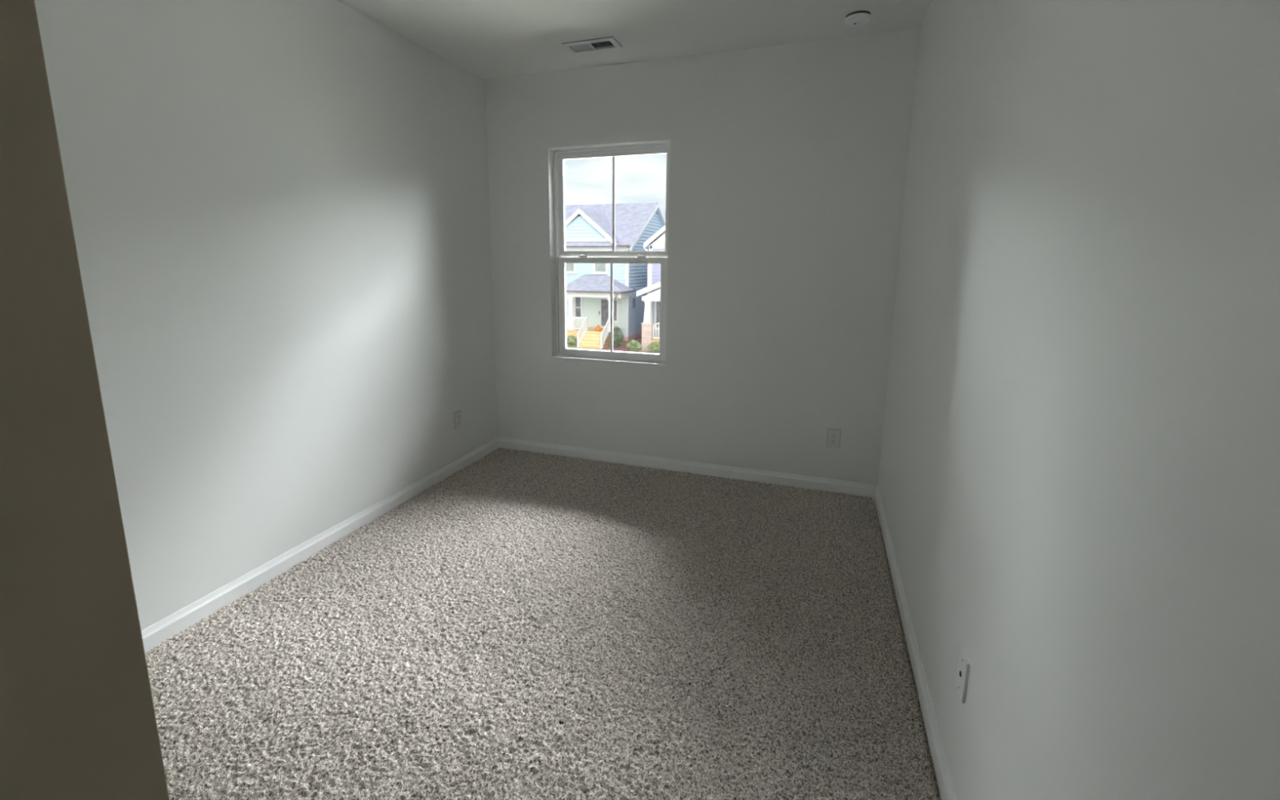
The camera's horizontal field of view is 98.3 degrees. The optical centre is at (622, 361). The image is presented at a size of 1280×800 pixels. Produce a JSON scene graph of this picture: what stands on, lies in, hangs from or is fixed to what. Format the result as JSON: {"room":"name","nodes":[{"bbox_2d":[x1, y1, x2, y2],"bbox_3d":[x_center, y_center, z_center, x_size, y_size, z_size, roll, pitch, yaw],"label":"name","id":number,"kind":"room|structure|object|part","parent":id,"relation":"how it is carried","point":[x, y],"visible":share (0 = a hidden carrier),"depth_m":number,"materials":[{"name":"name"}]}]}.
{"room":"empty bedroom","nodes":[
{"label":"empty bedroom","id":0,"kind":"room"},
{"bbox_2d":[34,0,497,631],"bbox_3d":[-1.893,-0.249,1.940,0.160,2.773,5.270,4,11,19],"label":"wall","id":1,"kind":"structure","parent":0,"point":[280,209],"depth_m":2.49,"materials":[{"name":"paint"}]},
{"bbox_2d":[141,437,498,653],"bbox_3d":[-1.542,0.929,2.917,0.014,0.091,3.300,4,11,19],"label":"baseboard","id":2,"kind":"structure","parent":1,"relation":"attached to","point":[153,636],"depth_m":2.69,"materials":[{"name":"white paint"}]},
{"bbox_2d":[453,409,462,429],"bbox_3d":[-1.161,0.413,3.921,0.008,0.120,0.078,4,11,19],"label":"electrical outlet","id":3,"kind":"object","parent":1,"relation":"attached to","point":[458,417],"visible":1,"depth_m":3.91,"materials":[{"name":"white plastic"}]},
{"bbox_2d":[145,447,941,799],"bbox_3d":[-0.287,1.097,2.333,2.788,0.062,3.603,4,11,19],"label":"floor","id":4,"kind":"structure","parent":0,"point":[523,625],"depth_m":2.08,"materials":[{"name":"beige carpet"}]},
{"bbox_2d":[337,0,932,79],"bbox_3d":[-0.498,-1.582,1.196,3.105,0.150,5.270,4,11,19],"label":"ceiling","id":5,"kind":"structure","parent":0,"point":[489,39],"depth_m":3.03,"materials":[{"name":"white paint"}]},
{"bbox_2d":[561,36,622,53],"bbox_3d":[-0.180,-1.953,3.293,0.332,0.152,0.160,4,11,19],"label":"ceiling vent","id":6,"kind":"object","parent":5,"relation":"in","point":[592,44],"visible":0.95,"depth_m":3.31,"materials":[{"name":"white metal"}]},
{"bbox_2d":[844,10,871,26],"bbox_3d":[1.232,-1.786,2.897,0.128,0.044,0.128,4,11,19],"label":"smoke detector","id":7,"kind":"object","parent":5,"relation":"attached to","point":[859,18],"visible":1,"depth_m":2.86,"materials":[{"name":"white plastic"}]},
{"bbox_2d":[484,28,919,484],"bbox_3d":[0.348,-0.583,3.827,2.785,2.773,0.160,4,11,19],"label":"wall","id":8,"kind":"structure","parent":0,"point":[788,162],"depth_m":3.59,"materials":[{"name":"paint"}]},
{"bbox_2d":[553,142,670,362],"bbox_3d":[-0.071,-0.757,3.981,0.882,1.490,0.096,4,11,19],"label":"window","id":9,"kind":"structure","parent":8,"relation":"in","point":[562,256],"depth_m":3.99,"materials":[{"name":"white plastic"}]},
{"bbox_3d":[-0.078,-0.391,4.032,0.842,0.721,0.030,4,11,19],"label":"sash","id":10,"kind":"part","parent":9,"relation":"part of","materials":[{"name":"glass"}]},
{"bbox_3d":[-0.063,-1.101,3.937,0.842,0.754,0.030,4,11,19],"label":"sash","id":11,"kind":"part","parent":9,"relation":"part of","materials":[{"name":"glass"}]},
{"bbox_2d":[497,436,876,498],"bbox_3d":[0.313,0.743,3.987,2.785,0.091,0.014,4,11,19],"label":"baseboard","id":12,"kind":"structure","parent":8,"relation":"attached to","point":[816,483],"depth_m":3.90,"materials":[{"name":"white paint"}]},
{"bbox_2d":[826,428,840,448],"bbox_3d":[1.362,0.497,3.567,0.078,0.120,0.008,4,11,19],"label":"electrical outlet","id":13,"kind":"object","parent":8,"relation":"attached to","point":[833,435],"visible":1,"depth_m":3.56,"materials":[{"name":"white plastic"}]},
{"bbox_2d":[831,433,836,437],"bbox_3d":[1.362,0.477,3.563,0.034,0.025,0.008,4,11,19],"label":"receptacle","id":14,"kind":"object","parent":13,"relation":"attached to","point":[833,435],"depth_m":3.56,"materials":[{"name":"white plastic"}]},
{"bbox_2d":[873,498,939,797],"bbox_3d":[-0.259,1.183,2.431,3.105,0.155,3.750,4,11,19],"label":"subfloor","id":15,"kind":"structure","parent":0,"point":[915,690],"depth_m":1.99,"materials":[{"name":"beige carpet"}]},
{"bbox_2d":[877,0,1279,799],"bbox_3d":[0.882,-0.059,0.975,0.160,2.773,5.270,4,11,19],"label":"wall","id":16,"kind":"structure","parent":0,"point":[1078,483],"depth_m":0.90,"materials":[{"name":"paint"}]},
{"bbox_2d":[874,484,956,799],"bbox_3d":[1.070,1.109,2.009,0.014,0.091,3.300,4,11,19],"label":"baseboard","id":17,"kind":"structure","parent":16,"relation":"attached to","point":[945,787],"depth_m":1.96,"materials":[{"name":"white paint"}]},
{"bbox_2d":[955,646,969,703],"bbox_3d":[0.906,0.835,1.477,0.010,0.116,0.074,4,11,19],"label":"cable jack","id":18,"kind":"object","parent":16,"relation":"attached to","point":[962,671],"visible":1,"depth_m":1.46,"materials":[{"name":"white plastic"}]},
{"bbox_3d":[-0.811,0.000,0.609,2.785,2.773,0.180,4,11,19],"label":"wall","id":19,"kind":"structure","parent":0,"visible":0},
{"bbox_2d":[0,0,169,799],"bbox_3d":[-0.637,0.324,0.600,0.012,2.100,0.190,4,11,19],"label":"door","id":20,"kind":"structure","parent":19,"relation":"attached to","point":[77,717],"depth_m":0.60,"materials":[{"name":"beige paint"}]},
{"label":"outside","id":21,"kind":"structure","parent":0,"visible":0},
{"bbox_2d":[567,342,659,354],"bbox_3d":[10.684,-5.923,67.249,120.000,0.500,93.500,4,11,19],"label":"lawn","id":22,"kind":"structure","parent":21,"point":[573,346],"depth_m":37.78,"materials":[{"name":"green plant"}]},
{"bbox_2d":[566,335,577,345],"bbox_3d":[-3.623,-1.494,39.198,1.008,0.775,1.026,6,12,30],"label":"shrub","id":23,"kind":"object","parent":22,"relation":"on","point":[571,340],"visible":0.93,"depth_m":38.97,"materials":[{"name":"green plant"}]},
{"bbox_2d":[564,202,665,348],"bbox_3d":[-1.482,-7.697,45.842,8.470,10.680,17.280,4,11,19],"label":"house","id":24,"kind":"structure","parent":22,"relation":"on","point":[588,227],"depth_m":41.10,"materials":[{"name":"blue wood"}]},
{"bbox_3d":[-4.034,-7.463,41.741,0.880,1.330,0.040,4,11,19],"label":"pane","id":25,"kind":"part","parent":24,"relation":"part of","materials":[{"name":"clear glass"}]},
{"bbox_3d":[-3.340,-4.097,42.036,0.430,1.550,0.040,4,11,19],"label":"pane","id":26,"kind":"part","parent":24,"relation":"part of","materials":[{"name":"clear glass"}]},
{"bbox_3d":[-3.025,-2.721,39.827,1.170,0.980,0.120,4,11,19],"label":"railing","id":27,"kind":"part","parent":24,"relation":"part of","materials":[{"name":"white wood"}]},
{"bbox_3d":[-2.813,-2.057,38.874,0.120,1.940,1.570,4,11,19],"label":"railing","id":28,"kind":"part","parent":24,"relation":"part of","materials":[{"name":"white wood"}]},
{"bbox_2d":[595,324,601,331],"bbox_3d":[-1.718,-2.384,39.396,0.432,0.486,0.432,9,14,41],"label":"pumpkin","id":29,"kind":"object","parent":24,"relation":"on","point":[597,328],"visible":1,"depth_m":39.25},
{"bbox_3d":[-1.611,-7.296,40.898,0.840,1.330,0.040,4,11,19],"label":"pane","id":30,"kind":"part","parent":24,"relation":"part of","materials":[{"name":"clear glass"}]},
{"bbox_3d":[-1.302,-3.666,41.375,0.900,2.300,0.080,4,11,19],"label":"door","id":31,"kind":"part","parent":24,"relation":"part of","materials":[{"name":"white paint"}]},
{"bbox_3d":[-1.293,-3.636,41.377,0.600,2.040,0.040,4,11,19],"label":"door glass","id":32,"kind":"part","parent":24,"relation":"part of","materials":[{"name":"grey glass"}]},
{"bbox_3d":[-1.164,-1.944,38.300,0.120,1.940,1.570,4,11,19],"label":"railing","id":33,"kind":"part","parent":24,"relation":"part of","materials":[{"name":"white wood"}]},
{"bbox_3d":[-0.583,-3.785,41.100,0.380,1.500,0.040,4,11,19],"label":"pane","id":34,"kind":"part","parent":24,"relation":"part of","materials":[{"name":"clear glass"}]},
{"bbox_2d":[600,335,641,352],"bbox_3d":[2.309,-2.040,44.391,2.700,0.110,16.800,4,11,19],"label":"mulch bed","id":35,"kind":"object","parent":22,"relation":"on","point":[622,348],"visible":0.22,"depth_m":38.14,"materials":[{"name":"brown soil"}]},
{"bbox_2d":[608,325,624,347],"bbox_3d":[-0.350,-1.647,37.760,1.129,1.607,1.104,4,11,19],"label":"shrub","id":36,"kind":"object","parent":35,"relation":"on","point":[618,336],"visible":0.88,"depth_m":37.55,"materials":[{"name":"green plant"}]},
{"bbox_2d":[626,339,642,351],"bbox_3d":[0.749,-1.060,36.807,1.077,0.823,1.093,-3,11,-18],"label":"shrub","id":37,"kind":"object","parent":35,"relation":"on","point":[633,345],"visible":1,"depth_m":36.59,"materials":[{"name":"green plant"}]},
{"bbox_2d":[636,225,665,351],"bbox_3d":[6.370,-6.612,42.380,6.818,9.870,15.080,4,11,19],"label":"house","id":38,"kind":"structure","parent":22,"relation":"on","point":[651,324],"depth_m":37.47,"materials":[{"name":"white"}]},
{"bbox_3d":[3.945,-1.964,36.375,4.010,1.144,0.100,4,11,19],"label":"railing","id":39,"kind":"part","parent":38,"relation":"part of","materials":[{"name":"white wood"}]},
{"bbox_3d":[4.789,-8.921,37.228,6.213,2.250,0.075,4,11,19],"label":"gable panel","id":40,"kind":"part","parent":38,"relation":"part of","materials":[{"name":"white wood"}]},
{"bbox_3d":[3.070,-3.305,38.857,1.400,1.900,0.040,4,11,19],"label":"pane","id":41,"kind":"part","parent":38,"relation":"part of","materials":[{"name":"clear glass"}]},
{"bbox_2d":[646,341,659,352],"bbox_3d":[2.197,-0.937,36.345,1.228,0.798,1.131,4,11,19],"label":"shrub","id":42,"kind":"object","parent":22,"relation":"on","point":[654,347],"visible":0.88,"depth_m":36.10,"materials":[{"name":"green plant"}]}
]}

